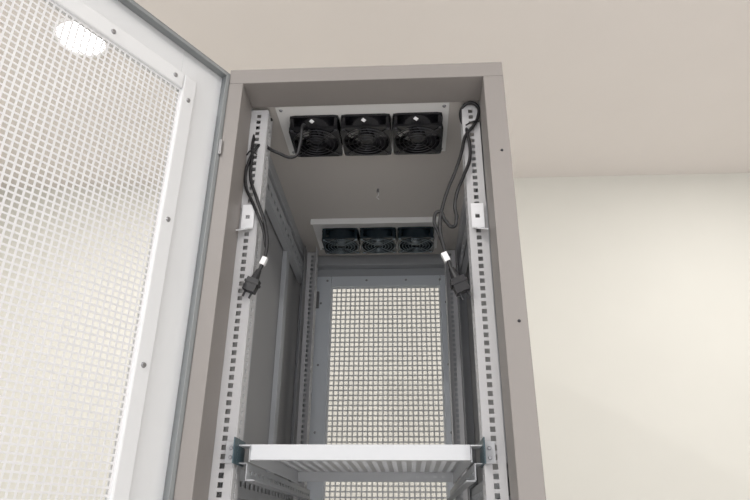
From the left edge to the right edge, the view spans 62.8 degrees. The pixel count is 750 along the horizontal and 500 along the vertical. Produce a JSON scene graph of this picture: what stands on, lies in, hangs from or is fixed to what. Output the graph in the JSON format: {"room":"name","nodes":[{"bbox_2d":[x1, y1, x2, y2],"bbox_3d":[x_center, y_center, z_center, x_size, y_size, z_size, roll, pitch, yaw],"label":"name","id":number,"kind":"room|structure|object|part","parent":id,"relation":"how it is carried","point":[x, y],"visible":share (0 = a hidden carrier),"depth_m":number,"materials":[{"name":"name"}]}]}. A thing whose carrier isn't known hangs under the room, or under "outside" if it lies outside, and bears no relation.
{"room":"server room","nodes":[
{"label":"server room","id":0,"kind":"room"},
{"bbox_2d":[253,101,478,255],"bbox_3d":[0.004,-0.165,1.802,0.566,0.008,0.854,-1,-25,3],"label":"panel","id":1,"kind":"object","parent":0,"point":[343,186],"depth_m":1.75,"materials":[{"name":"grey metal"}]},
{"bbox_2d":[0,173,749,499],"bbox_3d":[0.726,0.943,2.800,6.100,2.900,0.100,-1,-25,3],"label":"wall","id":2,"kind":"structure","parent":0,"point":[637,287],"depth_m":2.99,"materials":[{"name":"paint"}]},
{"bbox_2d":[0,0,749,188],"bbox_3d":[0.591,-1.566,0.950,6.100,0.100,5.570,-1,-25,3],"label":"ceiling","id":3,"kind":"structure","parent":0,"point":[592,87],"depth_m":2.54,"materials":[{"name":"paint"}]},
{"bbox_2d":[51,17,109,57],"bbox_3d":[-1.164,-0.836,2.431,0.216,0.008,0.216,-1,-25,3],"label":"recessed light","id":4,"kind":"object","parent":3,"relation":"in","point":[60,23],"depth_m":2.44,"materials":[{"name":"white"}]},
{"bbox_3d":[0.569,1.158,-0.308,6.100,0.100,5.570,-1,-25,3],"label":"floor","id":5,"kind":"structure","parent":0,"visible":0},
{"bbox_3d":[-0.011,1.659,0.965,0.576,0.050,0.864,-1,-25,3],"label":"base plate","id":6,"kind":"object","parent":5,"relation":"on","visible":0},
{"bbox_2d":[208,110,267,499],"bbox_3d":[-0.274,0.555,1.017,0.037,1.934,0.002,-1,-25,3],"label":"railing","id":7,"kind":"object","parent":6,"relation":"on","point":[231,433],"visible":0.96,"depth_m":1.20,"materials":[{"name":"grey metal"}]},
{"bbox_2d":[216,132,256,497],"bbox_3d":[-0.290,0.566,1.042,0.002,1.934,0.050,-1,-25,3],"label":"wall return","id":8,"kind":"object","parent":7,"relation":"attached to","point":[256,132],"visible":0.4,"depth_m":1.23,"materials":[{"name":"grey metal"}]},
{"bbox_2d":[218,463,289,499],"bbox_3d":[-0.267,0.577,1.471,0.002,0.055,0.740,-1,-25,3],"label":"brace","id":9,"kind":"object","parent":8,"relation":"attached to","point":[246,493],"visible":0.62,"depth_m":1.36,"materials":[{"name":"grey metal"}]},
{"bbox_2d":[252,145,303,282],"bbox_3d":[-0.270,-0.068,1.769,0.020,0.055,0.740,-1,-25,3],"label":"brace","id":10,"kind":"object","parent":8,"relation":"attached to","point":[282,222],"depth_m":1.75,"materials":[{"name":"grey metal"}]},
{"bbox_3d":[-0.272,-0.043,1.758,0.018,0.002,0.740,-1,-25,3],"label":"lower left lip of the brace","id":11,"kind":"part","parent":10,"relation":"part of","materials":[{"name":"grey metal"}]},
{"bbox_2d":[241,205,254,228],"bbox_3d":[-0.269,-0.071,1.299,0.026,0.056,0.003,-1,-25,3],"label":"plate","id":12,"kind":"object","parent":7,"relation":"attached to","point":[248,210],"depth_m":1.30,"materials":[{"name":"white metal"}]},
{"bbox_2d":[229,111,272,499],"bbox_3d":[-0.253,0.564,1.038,0.002,1.934,0.045,-1,-25,3],"label":"flange","id":13,"kind":"object","parent":7,"relation":"attached to","point":[252,301],"visible":0.88,"depth_m":1.23,"materials":[{"name":"grey metal"}]},
{"bbox_2d":[242,118,307,298],"bbox_3d":[-0.220,-0.106,1.333,0.139,0.466,0.057,8,-26,-16],"label":"power cable","id":14,"kind":"object","parent":7,"relation":"attached to","point":[251,285],"visible":0.86,"depth_m":1.30,"materials":[{"name":"black rubber"}]},
{"bbox_3d":[-0.253,-0.125,1.337,0.067,0.278,0.036,-1,-25,3],"label":"cord","id":15,"kind":"part","parent":14,"relation":"part of","materials":[{"name":"black rubber"}]},
{"bbox_3d":[-0.248,-0.134,1.344,0.063,0.408,0.047,-1,-25,3],"label":"cord","id":16,"kind":"part","parent":14,"relation":"part of","materials":[{"name":"black rubber"}]},
{"bbox_3d":[-0.214,-0.255,1.425,0.106,0.119,0.059,-1,-25,3],"label":"cord","id":17,"kind":"part","parent":14,"relation":"part of","materials":[{"name":"black rubber"}]},
{"bbox_2d":[288,268,311,499],"bbox_3d":[-0.258,0.932,1.814,0.038,1.998,0.060,-1,-25,3],"label":"stile","id":18,"kind":"object","parent":6,"relation":"on","point":[301,284],"visible":0.02,"depth_m":2.04,"materials":[{"name":"grey metal"}]},
{"bbox_2d":[311,254,451,269],"bbox_3d":[0.026,0.042,2.214,0.516,0.043,0.050,-1,-25,3],"label":"header","id":19,"kind":"object","parent":18,"relation":"attached to","point":[406,261],"visible":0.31,"depth_m":2.19,"materials":[{"name":"grey metal"}]},
{"bbox_3d":[0.006,-0.164,1.834,0.596,0.012,0.914,-1,-25,3],"label":"roof","id":20,"kind":"structure","parent":18,"relation":"on","visible":0},
{"bbox_2d":[249,108,304,263],"bbox_3d":[-0.274,-0.140,1.807,0.020,0.038,0.854,-1,-25,3],"label":"channel","id":21,"kind":"object","parent":20,"relation":"attached to","point":[272,174],"visible":0.37,"depth_m":1.80,"materials":[{"name":"grey metal"}]},
{"bbox_2d":[275,102,449,154],"bbox_3d":[-0.026,-0.295,1.508,0.405,0.003,0.198,-1,-25,3],"label":"tray","id":22,"kind":"object","parent":20,"relation":"attached to","point":[284,116],"visible":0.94,"depth_m":1.44,"materials":[{"name":"grey metal"}]},
{"bbox_2d":[289,115,342,156],"bbox_3d":[-0.142,-0.275,1.498,0.119,0.042,0.120,-1,-25,3],"label":"fan","id":23,"kind":"object","parent":22,"relation":"attached to","point":[324,138],"visible":0.96,"depth_m":1.48,"materials":[{"name":"black plastic"}]},
{"bbox_2d":[392,112,442,154],"bbox_3d":[0.103,-0.279,1.485,0.119,0.042,0.120,-1,-25,3],"label":"fan","id":24,"kind":"object","parent":22,"relation":"attached to","point":[425,134],"visible":1,"depth_m":1.46,"materials":[{"name":"black plastic"}]},
{"bbox_2d":[340,113,391,155],"bbox_3d":[-0.020,-0.277,1.492,0.119,0.042,0.120,-1,-25,3],"label":"fan","id":25,"kind":"object","parent":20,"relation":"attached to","point":[374,136],"visible":1,"depth_m":1.47,"materials":[{"name":"black plastic"}]},
{"bbox_2d":[311,217,437,249],"bbox_3d":[0.005,-0.052,2.033,0.405,0.003,0.230,-1,-25,3],"label":"tray","id":26,"kind":"object","parent":20,"relation":"attached to","point":[317,228],"visible":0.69,"depth_m":1.98,"materials":[{"name":"grey metal"}]},
{"bbox_2d":[322,228,359,253],"bbox_3d":[-0.111,-0.028,2.034,0.119,0.042,0.120,-1,-25,3],"label":"fan","id":27,"kind":"object","parent":26,"relation":"attached to","point":[346,241],"visible":1,"depth_m":2.00,"materials":[{"name":"black plastic"}]},
{"bbox_2d":[310,217,437,224],"bbox_3d":[-0.001,-0.091,1.926,0.405,0.017,0.003,-1,-25,3],"label":"fan tray rear lip","id":28,"kind":"object","parent":26,"relation":"attached to","point":[377,220],"depth_m":1.92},
{"bbox_2d":[359,227,396,253],"bbox_3d":[0.012,-0.030,2.027,0.119,0.042,0.120,-1,-25,3],"label":"fan","id":29,"kind":"object","parent":26,"relation":"attached to","point":[382,239],"visible":1,"depth_m":1.99,"materials":[{"name":"black plastic"}]},
{"bbox_2d":[397,226,434,252],"bbox_3d":[0.134,-0.032,2.021,0.119,0.042,0.120,-1,-25,3],"label":"fan","id":30,"kind":"object","parent":26,"relation":"attached to","point":[410,239],"visible":1,"depth_m":1.99,"materials":[{"name":"black plastic"}]},
{"bbox_2d":[456,102,481,262],"bbox_3d":[0.276,-0.149,1.778,0.032,0.038,0.854,-1,-25,3],"label":"channel","id":31,"kind":"object","parent":20,"relation":"attached to","point":[463,212],"visible":0.26,"depth_m":1.89,"materials":[{"name":"grey metal"}]},
{"bbox_2d":[293,252,315,499],"bbox_3d":[-0.225,0.886,1.733,0.038,1.934,0.002,-1,-25,3],"label":"rail","id":32,"kind":"object","parent":6,"relation":"on","point":[302,382],"visible":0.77,"depth_m":1.99,"materials":[{"name":"grey metal"}]},
{"bbox_2d":[290,246,307,499],"bbox_3d":[-0.244,0.876,1.712,0.002,1.934,0.050,-1,-25,3],"label":"wall return","id":33,"kind":"object","parent":32,"relation":"attached to","point":[306,252],"visible":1,"depth_m":1.96,"materials":[{"name":"grey metal"}]},
{"bbox_2d":[303,247,318,499],"bbox_3d":[-0.206,0.876,1.712,0.002,1.934,0.045,-1,-25,3],"label":"flange","id":34,"kind":"object","parent":32,"relation":"attached to","point":[317,252],"visible":0.88,"depth_m":1.96,"materials":[{"name":"grey metal"}]},
{"bbox_2d":[445,250,467,499],"bbox_3d":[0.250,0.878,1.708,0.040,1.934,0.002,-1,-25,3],"label":"rail","id":35,"kind":"object","parent":6,"relation":"on","point":[464,496],"visible":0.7,"depth_m":1.94,"materials":[{"name":"grey metal"}]},
{"bbox_2d":[444,263,455,499],"bbox_3d":[0.230,0.870,1.690,0.002,1.934,0.045,-1,-25,3],"label":"flange","id":36,"kind":"object","parent":35,"relation":"attached to","point":[444,263],"visible":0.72,"depth_m":1.92,"materials":[{"name":"grey metal"}]},
{"bbox_2d":[455,245,469,499],"bbox_3d":[0.268,0.868,1.686,0.002,1.934,0.050,-1,-25,3],"label":"wall return","id":37,"kind":"object","parent":35,"relation":"attached to","point":[463,395],"visible":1,"depth_m":1.90,"materials":[{"name":"grey metal"}]},
{"bbox_2d":[457,263,476,499],"bbox_3d":[0.297,0.923,1.785,0.042,1.998,0.060,-1,-25,3],"label":"stile","id":38,"kind":"object","parent":6,"relation":"on","point":[463,304],"visible":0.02,"depth_m":1.99,"materials":[{"name":"grey metal"}]},
{"bbox_2d":[461,105,508,499],"bbox_3d":[0.209,0.548,0.994,0.038,1.934,0.002,-1,-25,3],"label":"rail","id":39,"kind":"object","parent":6,"relation":"on","point":[499,431],"visible":1,"depth_m":1.18,"materials":[{"name":"grey metal"}]},
{"bbox_2d":[224,437,495,499],"bbox_3d":[-0.009,0.527,1.424,0.480,0.070,0.800,-1,-25,3],"label":"shelf","id":40,"kind":"object","parent":39,"relation":"attached to","point":[313,462],"visible":1,"depth_m":1.20,"materials":[{"name":"grey metal"}]},
{"bbox_3d":[-0.218,0.543,1.451,0.014,0.002,0.760,-1,-25,3],"label":"slide arm","id":41,"kind":"part","parent":40,"relation":"part of","materials":[{"name":"grey metal"}]},
{"bbox_3d":[-0.211,0.556,1.444,0.002,0.027,0.760,-1,-25,3],"label":"slide arm","id":42,"kind":"part","parent":40,"relation":"part of","materials":[{"name":"grey metal"}]},
{"bbox_3d":[0.197,0.550,1.423,0.002,0.027,0.760,-1,-25,3],"label":"slide arm","id":43,"kind":"part","parent":40,"relation":"part of","materials":[{"name":"grey metal"}]},
{"bbox_3d":[0.203,0.537,1.429,0.014,0.002,0.760,-1,-25,3],"label":"slide arm","id":44,"kind":"part","parent":40,"relation":"part of","materials":[{"name":"grey metal"}]},
{"bbox_2d":[432,101,479,300],"bbox_3d":[0.176,-0.115,1.304,0.114,0.480,0.051,4,-25,-7],"label":"power cable","id":45,"kind":"object","parent":39,"relation":"attached to","point":[459,284],"visible":1,"depth_m":1.27,"materials":[{"name":"black rubber"}]},
{"bbox_3d":[0.166,-0.148,1.327,0.091,0.318,0.047,-1,-25,3],"label":"cord","id":46,"kind":"part","parent":45,"relation":"part of","materials":[{"name":"black rubber"}]},
{"bbox_2d":[460,123,485,499],"bbox_3d":[0.192,0.558,1.016,0.002,1.934,0.045,-1,-25,3],"label":"flange","id":47,"kind":"object","parent":39,"relation":"attached to","point":[461,125],"visible":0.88,"depth_m":1.21,"materials":[{"name":"grey metal"}]},
{"bbox_2d":[471,203,484,227],"bbox_3d":[0.213,-0.072,1.271,0.026,0.056,0.003,-1,-25,3],"label":"plate","id":48,"kind":"object","parent":39,"relation":"attached to","point":[476,208],"depth_m":1.27,"materials":[{"name":"white metal"}]},
{"bbox_3d":[0.228,0.559,1.017,0.002,1.934,0.050,-1,-25,3],"label":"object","id":49,"kind":"object","parent":39,"relation":"attached to","visible":0},
{"bbox_2d":[458,140,484,275],"bbox_3d":[0.264,-0.076,1.742,0.002,0.055,0.740,-1,-25,3],"label":"brace","id":50,"kind":"object","parent":49,"relation":"attached to","point":[464,242],"visible":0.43,"depth_m":1.85,"materials":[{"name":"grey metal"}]},
{"bbox_3d":[-0.036,1.450,0.538,0.596,0.070,0.086,-1,-25,3],"label":"sill","id":51,"kind":"structure","parent":5,"relation":"on","visible":0},
{"bbox_2d":[0,0,229,499],"bbox_3d":[-0.507,0.418,0.727,0.036,1.995,0.590,-16,-29,31],"label":"door","id":52,"kind":"structure","parent":51,"relation":"on","point":[146,448],"depth_m":1.02,"materials":[{"name":"white metal"}]},
{"bbox_2d":[173,84,251,499],"bbox_3d":[-0.311,0.550,0.967,0.034,1.980,0.094,-1,-25,3],"label":"stile","id":53,"kind":"object","parent":51,"relation":"on","point":[194,467],"depth_m":1.15,"materials":[{"name":"grey metal"}]},
{"bbox_3d":[-0.321,-0.212,1.272,0.008,0.035,0.008,-1,-25,3],"label":"door hinge","id":54,"kind":"part","parent":53,"relation":"part of","materials":[{"name":"grey metal"}]},
{"bbox_2d":[209,140,300,499],"bbox_3d":[-0.294,0.742,1.416,0.008,1.988,0.884,-1,-25,3],"label":"panel","id":55,"kind":"object","parent":53,"relation":"attached to","point":[258,409],"visible":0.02,"depth_m":1.66,"materials":[{"name":"grey metal"}]},
{"bbox_2d":[237,201,265,499],"bbox_3d":[-0.295,0.667,1.208,0.014,1.930,0.015,-1,-25,3],"label":"rib","id":56,"kind":"object","parent":55,"relation":"attached to","point":[265,201],"visible":0.2,"depth_m":1.41,"materials":[{"name":"grey metal"}]},
{"bbox_2d":[265,225,291,495],"bbox_3d":[-0.277,0.806,1.509,0.014,1.930,0.040,-1,-25,3],"label":"rib","id":57,"kind":"object","parent":55,"relation":"attached to","point":[274,412],"visible":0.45,"depth_m":1.73,"materials":[{"name":"grey metal"}]},
{"bbox_2d":[229,62,502,107],"bbox_3d":[-0.020,-0.369,1.379,0.597,0.038,0.086,-1,-25,3],"label":"header","id":58,"kind":"object","parent":53,"relation":"attached to","point":[454,82],"visible":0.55,"depth_m":1.35,"materials":[{"name":"grey metal"}]},
{"bbox_2d":[479,76,545,499],"bbox_3d":[0.249,0.543,0.941,0.043,1.980,0.086,-1,-25,3],"label":"stile","id":59,"kind":"object","parent":51,"relation":"on","point":[524,454],"visible":1,"depth_m":1.11,"materials":[{"name":"grey metal"}]},
{"bbox_2d":[465,181,510,499],"bbox_3d":[0.289,0.733,1.386,0.008,1.988,0.884,-1,-25,3],"label":"panel","id":60,"kind":"object","parent":59,"relation":"attached to","point":[469,306],"visible":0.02,"depth_m":1.81,"materials":[{"name":"grey metal"}]},
{"bbox_2d":[485,183,509,499],"bbox_3d":[0.266,0.658,1.179,0.014,1.930,0.015,-1,-25,3],"label":"rib","id":61,"kind":"object","parent":60,"relation":"attached to","point":[485,183],"visible":0.02,"depth_m":1.38,"materials":[{"name":"grey metal"}]},
{"bbox_3d":[0.266,0.593,1.433,0.018,0.002,0.740,-1,-25,3],"label":"lower right lip of the brace","id":62,"kind":"object","parent":61,"relation":"attached to","visible":0},
{"bbox_2d":[470,463,508,499],"bbox_3d":[0.259,0.569,1.444,0.002,0.055,0.740,-1,-25,3],"label":"brace","id":63,"kind":"object","parent":62,"relation":"attached to","point":[476,493],"visible":0.46,"depth_m":1.52,"materials":[{"name":"grey metal"}]},
{"bbox_3d":[0.012,1.832,1.387,0.516,0.090,0.050,-1,-25,3],"label":"sill","id":64,"kind":"structure","parent":5,"relation":"on","visible":0},
{"bbox_2d":[307,275,439,499],"bbox_3d":[0.004,0.941,1.810,0.440,1.862,0.020,-1,-25,3],"label":"door frame","id":65,"kind":"structure","parent":64,"relation":"on","point":[318,414],"depth_m":2.11,"materials":[{"name":"white metal"}]},
{"bbox_2d":[299,270,312,499],"bbox_3d":[-0.229,0.938,1.834,0.018,1.905,0.004,-1,-25,3],"label":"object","id":66,"kind":"structure","parent":65,"relation":"attached to","point":[312,270],"depth_m":2.09,"materials":[{"name":"grey metal"}]},
{"bbox_2d":[316,291,319,307],"bbox_3d":[-0.206,0.175,2.157,0.020,0.060,0.015,-1,-25,3],"label":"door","id":67,"kind":"structure","parent":65,"relation":"attached to","point":[318,292],"depth_m":2.15,"materials":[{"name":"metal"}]},
{"bbox_2d":[317,268,444,276],"bbox_3d":[0.026,0.082,2.215,0.478,0.029,0.004,-1,-25,3],"label":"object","id":68,"kind":"object","parent":65,"relation":"attached to","point":[418,271],"visible":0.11,"depth_m":2.21,"materials":[{"name":"grey"}]},
{"bbox_2d":[313,278,451,433],"bbox_3d":[0.026,0.445,2.026,0.447,0.754,0.003,-1,-25,3],"label":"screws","id":69,"kind":"object","parent":65,"relation":"attached to","point":[314,432],"visible":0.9,"depth_m":2.16,"materials":[{"name":"silver metal"}]},
{"bbox_2d":[440,275,454,499],"bbox_3d":[0.238,0.937,1.798,0.030,1.862,0.020,-1,-25,3],"label":"door frame","id":70,"kind":"structure","parent":64,"relation":"on","point":[442,281],"depth_m":2.04,"materials":[{"name":"white metal"}]},
{"bbox_3d":[0.024,1.754,1.433,0.386,0.070,0.020,-1,-25,3],"label":"door frame","id":71,"kind":"structure","parent":64,"relation":"on","visible":0},
{"bbox_2d":[323,287,447,499],"bbox_3d":[0.031,0.929,1.820,0.386,1.752,0.001,-1,-25,3],"label":"mesh panel","id":72,"kind":"object","parent":71,"relation":"attached to","point":[392,288],"depth_m":2.05,"materials":[{"name":"white metal"}]}
]}

